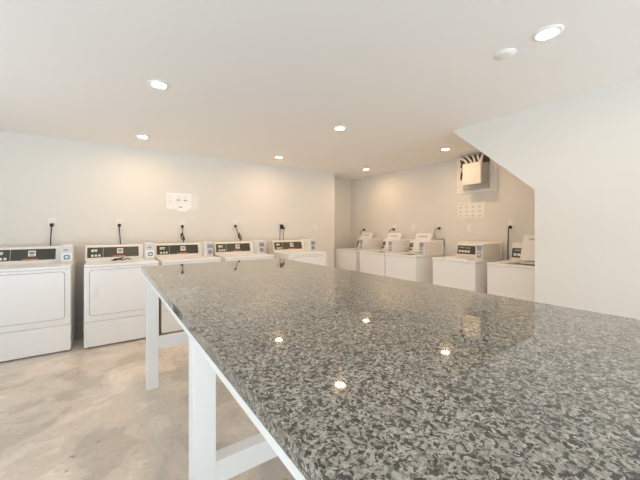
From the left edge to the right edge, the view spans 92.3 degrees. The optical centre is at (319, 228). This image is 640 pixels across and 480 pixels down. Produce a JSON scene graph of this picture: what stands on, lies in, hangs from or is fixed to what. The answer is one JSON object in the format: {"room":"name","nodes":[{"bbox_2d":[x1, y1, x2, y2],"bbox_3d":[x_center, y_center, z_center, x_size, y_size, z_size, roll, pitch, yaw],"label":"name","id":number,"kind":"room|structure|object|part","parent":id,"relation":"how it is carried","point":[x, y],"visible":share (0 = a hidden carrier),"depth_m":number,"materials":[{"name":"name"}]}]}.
{"room":"laundry","nodes":[
{"label":"laundry","id":0,"kind":"room"},
{"bbox_2d":[0,330,294,479],"bbox_3d":[0.174,1.310,1.736,6.898,0.100,8.099,0,0,-35],"label":"floor","id":1,"kind":"structure","parent":0,"point":[79,412],"depth_m":2.05,"materials":[{"name":"concrete"}]},
{"bbox_2d":[0,244,75,361],"bbox_3d":[-3.052,0.721,3.241,0.712,1.078,0.712,0,0,-35],"label":"dryer","id":2,"kind":"object","parent":1,"relation":"on","point":[38,283],"visible":1,"depth_m":3.04,"materials":[{"name":"white metal"}]},
{"bbox_3d":[-3.204,0.284,3.327,0.520,0.118,0.046,0,0,-35],"label":"control panel","id":3,"kind":"part","parent":2,"relation":"part of","materials":[{"name":"black plastic"}]},
{"bbox_3d":[-2.851,0.677,2.961,0.600,0.475,0.012,0,0,-35],"label":"door","id":4,"kind":"part","parent":2,"relation":"part of","materials":[{"name":"white metal"}]},
{"bbox_3d":[-2.860,1.116,2.974,0.698,0.260,0.030,0,0,-35],"label":"panel","id":5,"kind":"part","parent":2,"relation":"part of","materials":[{"name":"white metal"}]},
{"bbox_3d":[-2.860,0.696,2.974,0.698,0.570,0.030,0,0,-35],"label":"panel","id":6,"kind":"part","parent":2,"relation":"part of","materials":[{"name":"white metal"}]},
{"bbox_3d":[-3.050,0.394,3.249,0.700,0.028,0.700,0,0,-35],"label":"panel","id":7,"kind":"part","parent":2,"relation":"part of","materials":[{"name":"white metal"}]},
{"bbox_3d":[-2.794,0.315,3.390,0.092,0.094,0.012,0,0,-35],"label":"reader plate","id":8,"kind":"part","parent":2,"relation":"part of","materials":[{"name":"white paper"}]},
{"bbox_3d":[-2.800,0.280,3.396,0.093,0.176,0.007,0,0,-35],"label":"coin plate","id":9,"kind":"part","parent":2,"relation":"part of","materials":[{"name":"metal"}]},
{"bbox_2d":[84,242,158,347],"bbox_3d":[-2.368,0.721,3.671,0.712,1.078,0.712,0,0,-35],"label":"dryer","id":10,"kind":"object","parent":1,"relation":"on","point":[114,291],"visible":0.79,"depth_m":3.38,"materials":[{"name":"white metal"}]},
{"bbox_3d":[-2.364,0.675,3.244,0.040,0.130,0.006,0,0,-35],"label":"handle","id":11,"kind":"part","parent":10,"relation":"part of","materials":[{"name":"white metal"}]},
{"bbox_3d":[-2.519,0.284,3.757,0.520,0.118,0.046,0,0,-35],"label":"control panel","id":12,"kind":"part","parent":10,"relation":"part of","materials":[{"name":"black plastic"}]},
{"bbox_3d":[-2.176,1.116,3.403,0.698,0.260,0.030,0,0,-35],"label":"panel","id":13,"kind":"part","parent":10,"relation":"part of","materials":[{"name":"white metal"}]},
{"bbox_3d":[-2.167,0.677,3.390,0.600,0.475,0.012,0,0,-35],"label":"door","id":14,"kind":"part","parent":10,"relation":"part of","materials":[{"name":"white metal"}]},
{"bbox_2d":[111,257,130,260],"bbox_3d":[-2.394,0.361,3.700,0.199,0.037,0.072,0,0,-35],"label":"cable loop","id":15,"kind":"object","parent":10,"relation":"on","point":[115,259],"visible":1,"depth_m":3.67,"materials":[{"name":"black rubber"}]},
{"bbox_3d":[-2.366,0.394,3.679,0.700,0.028,0.700,0,0,-35],"label":"panel","id":16,"kind":"part","parent":10,"relation":"part of","materials":[{"name":"white metal"}]},
{"bbox_3d":[-2.176,0.696,3.403,0.698,0.570,0.030,0,0,-35],"label":"panel","id":17,"kind":"part","parent":10,"relation":"part of","materials":[{"name":"white metal"}]},
{"bbox_3d":[-2.116,0.280,3.826,0.093,0.176,0.007,0,0,-35],"label":"coin plate","id":18,"kind":"part","parent":10,"relation":"part of","materials":[{"name":"metal"}]},
{"bbox_3d":[-2.110,0.315,3.820,0.092,0.094,0.012,0,0,-35],"label":"reader plate","id":19,"kind":"part","parent":10,"relation":"part of","materials":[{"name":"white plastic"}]},
{"bbox_2d":[155,241,220,333],"bbox_3d":[-1.788,0.721,4.113,0.712,1.078,0.712,0,0,-35],"label":"dryer","id":20,"kind":"object","parent":1,"relation":"on","point":[201,251],"visible":0.39,"depth_m":4.05,"materials":[{"name":"white metal"}]},
{"bbox_3d":[-1.597,1.116,3.846,0.698,0.260,0.030,0,0,-35],"label":"panel","id":21,"kind":"part","parent":20,"relation":"part of","materials":[{"name":"white metal"}]},
{"bbox_3d":[-1.940,0.284,4.199,0.520,0.118,0.046,0,0,-35],"label":"control panel","id":22,"kind":"part","parent":20,"relation":"part of","materials":[{"name":"black plastic"}]},
{"bbox_3d":[-1.787,0.394,4.121,0.700,0.028,0.700,0,0,-35],"label":"panel","id":23,"kind":"part","parent":20,"relation":"part of","materials":[{"name":"white metal"}]},
{"bbox_3d":[-1.597,0.696,3.846,0.698,0.570,0.030,0,0,-35],"label":"panel","id":24,"kind":"part","parent":20,"relation":"part of","materials":[{"name":"white metal"}]},
{"bbox_3d":[-1.536,0.280,4.268,0.093,0.176,0.007,0,0,-35],"label":"coin plate","id":25,"kind":"part","parent":20,"relation":"part of","materials":[{"name":"metal"}]},
{"bbox_2d":[213,240,273,260],"bbox_3d":[-1.155,0.721,4.550,0.712,1.078,0.712,0,0,-35],"label":"dryer","id":26,"kind":"object","parent":1,"relation":"on","point":[251,249],"visible":0.33,"depth_m":4.57,"materials":[{"name":"white metal"}]},
{"bbox_3d":[-1.306,0.284,4.636,0.520,0.118,0.046,0,0,-35],"label":"control panel","id":27,"kind":"part","parent":26,"relation":"part of","materials":[{"name":"black plastic"}]},
{"bbox_3d":[-1.153,0.394,4.559,0.700,0.028,0.700,0,0,-35],"label":"panel","id":28,"kind":"part","parent":26,"relation":"part of","materials":[{"name":"white metal"}]},
{"bbox_3d":[-0.963,0.696,4.283,0.698,0.570,0.030,0,0,-35],"label":"panel","id":29,"kind":"part","parent":26,"relation":"part of","materials":[{"name":"white metal"}]},
{"bbox_3d":[-0.903,0.280,4.705,0.093,0.176,0.007,0,0,-35],"label":"coin plate","id":30,"kind":"part","parent":26,"relation":"part of","materials":[{"name":"metal"}]},
{"bbox_2d":[268,239,325,265],"bbox_3d":[-0.381,0.721,5.084,0.712,1.078,0.712,0,0,-35],"label":"dryer","id":31,"kind":"object","parent":1,"relation":"on","point":[302,250],"visible":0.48,"depth_m":5.03,"materials":[{"name":"white metal"}]},
{"bbox_3d":[-0.533,0.284,5.170,0.520,0.118,0.046,0,0,-35],"label":"control panel","id":32,"kind":"part","parent":31,"relation":"part of","materials":[{"name":"black plastic"}]},
{"bbox_3d":[-0.380,0.394,5.093,0.700,0.028,0.700,0,0,-35],"label":"panel","id":33,"kind":"part","parent":31,"relation":"part of","materials":[{"name":"white metal"}]},
{"bbox_3d":[-0.189,0.696,4.817,0.698,0.570,0.030,0,0,-35],"label":"panel","id":34,"kind":"part","parent":31,"relation":"part of","materials":[{"name":"white metal"}]},
{"bbox_3d":[-0.180,0.677,4.804,0.600,0.475,0.012,0,0,-35],"label":"door","id":35,"kind":"part","parent":31,"relation":"part of","materials":[{"name":"white metal"}]},
{"bbox_2d":[335,232,380,271],"bbox_3d":[0.748,0.668,6.075,0.692,1.183,0.610,0,0,-35],"label":"washing machine","id":36,"kind":"object","parent":1,"relation":"on","point":[345,258],"visible":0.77,"depth_m":5.88,"materials":[{"name":"white metal"}]},
{"bbox_3d":[0.743,0.416,6.071,0.680,0.028,0.610,0,0,-35],"label":"panel","id":37,"kind":"part","parent":36,"relation":"part of","materials":[{"name":"white metal"}]},
{"bbox_3d":[0.910,0.235,6.163,0.143,0.316,0.310,0,0,-35],"label":"lid","id":38,"kind":"part","parent":36,"relation":"part of","materials":[{"name":"white metal"}]},
{"bbox_2d":[359,233,411,275],"bbox_3d":[1.160,0.668,5.478,0.692,1.183,0.610,0,0,-35],"label":"washing machine","id":39,"kind":"object","parent":1,"relation":"on","point":[371,261],"visible":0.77,"depth_m":5.30,"materials":[{"name":"metal"}]},
{"bbox_3d":[1.155,0.416,5.475,0.680,0.028,0.610,0,0,-35],"label":"panel","id":40,"kind":"part","parent":39,"relation":"part of","materials":[{"name":"white metal"}]},
{"bbox_3d":[1.196,0.300,5.219,0.007,0.188,0.094,0,0,-35],"label":"coin plate","id":41,"kind":"part","parent":39,"relation":"part of","materials":[{"name":"metal"}]},
{"bbox_3d":[1.322,0.235,5.567,0.143,0.316,0.310,0,0,-35],"label":"lid","id":42,"kind":"part","parent":39,"relation":"part of","materials":[{"name":"white metal"}]},
{"bbox_2d":[141,258,639,479],"bbox_3d":[0.012,0.780,1.447,1.229,0.959,3.308,0,0,-35],"label":"folding table","id":43,"kind":"object","parent":1,"relation":"on","point":[341,374],"visible":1,"depth_m":0.69,"materials":[{"name":"stone"}]},
{"bbox_3d":[-1.332,0.808,2.439,0.082,0.904,0.070,0,0,-35],"label":"leg","id":44,"kind":"part","parent":43,"relation":"part of","materials":[{"name":"white paint"}]},
{"bbox_3d":[-0.439,0.808,1.144,0.082,0.904,0.070,0,0,-35],"label":"leg","id":45,"kind":"part","parent":43,"relation":"part of","materials":[{"name":"white paint"}]},
{"bbox_2d":[385,233,443,283],"bbox_3d":[1.516,0.668,4.961,0.692,1.183,0.610,0,0,-35],"label":"washing machine","id":46,"kind":"object","parent":1,"relation":"on","point":[416,264],"visible":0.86,"depth_m":4.74,"materials":[{"name":"plastic"}]},
{"bbox_3d":[1.512,0.416,4.958,0.680,0.028,0.610,0,0,-35],"label":"panel","id":47,"kind":"part","parent":46,"relation":"part of","materials":[{"name":"white metal"}]},
{"bbox_3d":[1.553,0.300,4.702,0.007,0.188,0.094,0,0,-35],"label":"coin plate","id":48,"kind":"part","parent":46,"relation":"part of","materials":[{"name":"metal"}]},
{"bbox_3d":[1.679,0.235,5.050,0.143,0.316,0.310,0,0,-35],"label":"lid","id":49,"kind":"part","parent":46,"relation":"part of","materials":[{"name":"white metal"}]},
{"bbox_3d":[1.795,0.301,5.154,0.015,0.242,0.610,0,0,-35],"label":"panel","id":50,"kind":"part","parent":46,"relation":"part of","materials":[{"name":"plastic"}]},
{"bbox_2d":[432,241,501,293],"bbox_3d":[2.020,0.720,4.231,0.692,1.080,0.610,0,0,-35],"label":"washing machine","id":51,"kind":"object","parent":1,"relation":"on","point":[467,270],"visible":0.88,"depth_m":4.01,"materials":[{"name":"white metal"}]},
{"bbox_3d":[1.954,0.404,4.162,0.399,0.027,0.312,0,0,-35],"label":"lid","id":52,"kind":"part","parent":51,"relation":"part of","materials":[{"name":"white metal"}]},
{"bbox_3d":[2.181,0.308,4.407,0.034,0.120,0.439,0,0,-35],"label":"control panel","id":53,"kind":"part","parent":51,"relation":"part of","materials":[{"name":"black plastic"}]},
{"bbox_3d":[2.015,0.416,4.228,0.680,0.028,0.610,0,0,-35],"label":"panel","id":54,"kind":"part","parent":51,"relation":"part of","materials":[{"name":"white metal"}]},
{"bbox_3d":[2.057,0.300,3.972,0.007,0.188,0.094,0,0,-35],"label":"coin plate","id":55,"kind":"part","parent":51,"relation":"part of","materials":[{"name":"metal"}]},
{"bbox_3d":[2.299,0.301,4.423,0.015,0.242,0.610,0,0,-35],"label":"panel","id":56,"kind":"part","parent":51,"relation":"part of","materials":[{"name":"plastic"}]},
{"bbox_2d":[487,235,534,301],"bbox_3d":[2.446,0.668,3.614,0.692,1.183,0.610,0,0,-35],"label":"washing machine","id":57,"kind":"object","parent":1,"relation":"on","point":[515,277],"visible":0.38,"depth_m":3.53,"materials":[{"name":"plastic"}]},
{"bbox_3d":[2.441,0.416,3.611,0.680,0.028,0.610,0,0,-35],"label":"panel","id":58,"kind":"part","parent":57,"relation":"part of","materials":[{"name":"white metal"}]},
{"bbox_3d":[2.607,0.308,3.790,0.034,0.120,0.439,0,0,-35],"label":"control panel","id":59,"kind":"part","parent":57,"relation":"part of","materials":[{"name":"black plastic"}]},
{"bbox_3d":[2.608,0.235,3.703,0.143,0.316,0.310,0,0,-35],"label":"lid","id":60,"kind":"part","parent":57,"relation":"part of","materials":[{"name":"white metal"}]},
{"bbox_2d":[0,131,333,322],"bbox_3d":[-2.292,0.088,4.607,5.861,2.344,0.572,0,0,-35],"label":"wall","id":61,"kind":"structure","parent":0,"point":[86,187],"depth_m":4.17,"materials":[{"name":"paint"}]},
{"bbox_2d":[48,218,55,227],"bbox_3d":[-3.178,-0.065,3.642,0.076,0.120,0.008,0,0,-35],"label":"wall outlet","id":62,"kind":"object","parent":61,"relation":"attached to","point":[50,220],"visible":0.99,"depth_m":3.64,"materials":[{"name":"white plastic"}]},
{"bbox_2d":[50,223,53,245],"bbox_3d":[-3.162,0.123,3.619,0.034,0.373,0.048,0,0,-35],"label":"power cord","id":63,"kind":"object","parent":61,"relation":"attached to","point":[51,224],"visible":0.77,"depth_m":3.61,"materials":[{"name":"black rubber"}]},
{"bbox_2d":[76,323,83,331],"bbox_3d":[-2.125,1.212,4.365,5.861,0.095,0.014,0,0,-35],"label":"baseboard","id":64,"kind":"structure","parent":61,"relation":"attached to","point":[79,326],"depth_m":3.78,"materials":[{"name":"paint"}]},
{"bbox_2d":[116,219,122,227],"bbox_3d":[-2.628,-0.065,4.022,0.076,0.120,0.008,0,0,-35],"label":"wall outlet","id":65,"kind":"object","parent":61,"relation":"attached to","point":[118,221],"visible":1,"depth_m":4.02,"materials":[{"name":"white plastic"}]},
{"bbox_2d":[166,192,197,211],"bbox_3d":[-1.995,-0.381,4.458,0.435,0.270,0.009,0,0,-35],"label":"notice","id":66,"kind":"object","parent":61,"relation":"attached to","point":[182,202],"visible":1,"depth_m":4.45,"materials":[{"name":"white paper"}]},
{"bbox_2d":[179,220,184,227],"bbox_3d":[-2.000,-0.065,4.455,0.076,0.120,0.008,0,0,-35],"label":"wall outlet","id":67,"kind":"object","parent":61,"relation":"attached to","point":[181,222],"visible":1,"depth_m":4.45,"materials":[{"name":"white plastic"}]},
{"bbox_2d":[180,225,184,242],"bbox_3d":[-1.979,0.129,4.423,0.058,0.362,0.070,0,0,-35],"label":"power cord","id":68,"kind":"object","parent":61,"relation":"attached to","point":[182,226],"visible":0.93,"depth_m":4.41,"materials":[{"name":"black rubber"}]},
{"bbox_2d":[0,0,639,179],"bbox_3d":[0.174,-1.134,1.736,6.898,0.100,8.099,0,0,-35],"label":"ceiling","id":69,"kind":"structure","parent":0,"point":[250,81],"depth_m":2.11,"materials":[{"name":"paint"}]},
{"bbox_2d":[135,134,149,137],"bbox_3d":[-2.083,-1.079,3.605,0.148,0.010,0.148,0,0,-35],"label":"recessed light","id":70,"kind":"object","parent":69,"relation":"in","point":[137,135],"visible":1,"depth_m":3.59,"materials":[{"name":"white"}]},
{"bbox_2d":[148,80,169,88],"bbox_3d":[-1.210,-1.079,2.309,0.148,0.010,0.148,0,0,-35],"label":"recessed light","id":71,"kind":"object","parent":69,"relation":"in","point":[158,84],"visible":1,"depth_m":2.30,"materials":[{"name":"paint"}]},
{"bbox_2d":[333,126,346,129],"bbox_3d":[0.215,-1.079,3.307,0.148,0.010,0.148,0,0,-35],"label":"recessed light","id":72,"kind":"object","parent":69,"relation":"in","point":[335,127],"visible":1,"depth_m":3.29,"materials":[{"name":"white"}]},
{"bbox_2d":[494,48,516,59],"bbox_3d":[1.147,-1.079,1.906,0.124,0.011,0.124,0,0,-35],"label":"smoke detector","id":73,"kind":"object","parent":69,"relation":"attached to","point":[503,54],"visible":1,"depth_m":1.89,"materials":[{"name":"paint"}]},
{"bbox_2d":[531,24,563,41],"bbox_3d":[1.260,-1.079,1.701,0.148,0.010,0.148,0,0,-35],"label":"recessed light","id":74,"kind":"object","parent":69,"relation":"in","point":[551,31],"visible":1,"depth_m":1.69,"materials":[{"name":"white"}]},
{"bbox_2d":[334,178,350,266],"bbox_3d":[0.320,0.088,6.684,0.797,2.344,0.120,0,0,-35],"label":"wall","id":75,"kind":"structure","parent":0,"point":[342,187],"depth_m":6.73,"materials":[{"name":"paint"}]},
{"bbox_2d":[351,159,534,260],"bbox_3d":[1.893,0.088,5.212,0.120,2.344,4.329,0,0,-35],"label":"wall","id":76,"kind":"structure","parent":0,"point":[424,197],"depth_m":5.05,"materials":[{"name":"paint"}]},
{"bbox_2d":[467,224,471,231],"bbox_3d":[2.236,-0.015,4.600,0.010,0.120,0.076,0,0,-35],"label":"wall switch","id":77,"kind":"object","parent":76,"relation":"attached to","point":[469,226],"visible":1,"depth_m":4.59,"materials":[{"name":"white plastic"}]},
{"bbox_2d":[457,201,484,218],"bbox_3d":[2.249,-0.275,4.586,0.006,0.245,0.420,0,0,-35],"label":"notice","id":78,"kind":"object","parent":76,"relation":"attached to","point":[466,210],"visible":1,"depth_m":4.57,"materials":[{"name":"paper"}]},
{"bbox_2d":[457,153,497,193],"bbox_3d":[2.200,-0.813,4.446,0.245,0.556,0.600,0,0,-35],"label":"electrical box","id":79,"kind":"object","parent":76,"relation":"attached to","point":[479,172],"visible":0.94,"depth_m":4.34,"materials":[{"name":"paint"}]},
{"bbox_2d":[507,226,511,259],"bbox_3d":[2.536,0.260,4.112,0.054,0.601,0.042,0,0,-35],"label":"power cord","id":80,"kind":"object","parent":76,"relation":"attached to","point":[509,227],"visible":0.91,"depth_m":4.11,"materials":[{"name":"black rubber"}]},
{"bbox_2d":[508,221,513,229],"bbox_3d":[2.564,-0.040,4.126,0.008,0.120,0.076,0,0,-35],"label":"wall outlet","id":81,"kind":"object","parent":76,"relation":"attached to","point":[510,223],"visible":0.86,"depth_m":4.12,"materials":[{"name":"white plastic"}]},
{"bbox_2d":[452,78,639,319],"bbox_3d":[2.816,0.088,1.565,0.120,2.344,4.578,0,0,-35],"label":"wall partition","id":82,"kind":"structure","parent":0,"point":[579,155],"depth_m":2.48,"materials":[{"name":"paint"}]}
]}

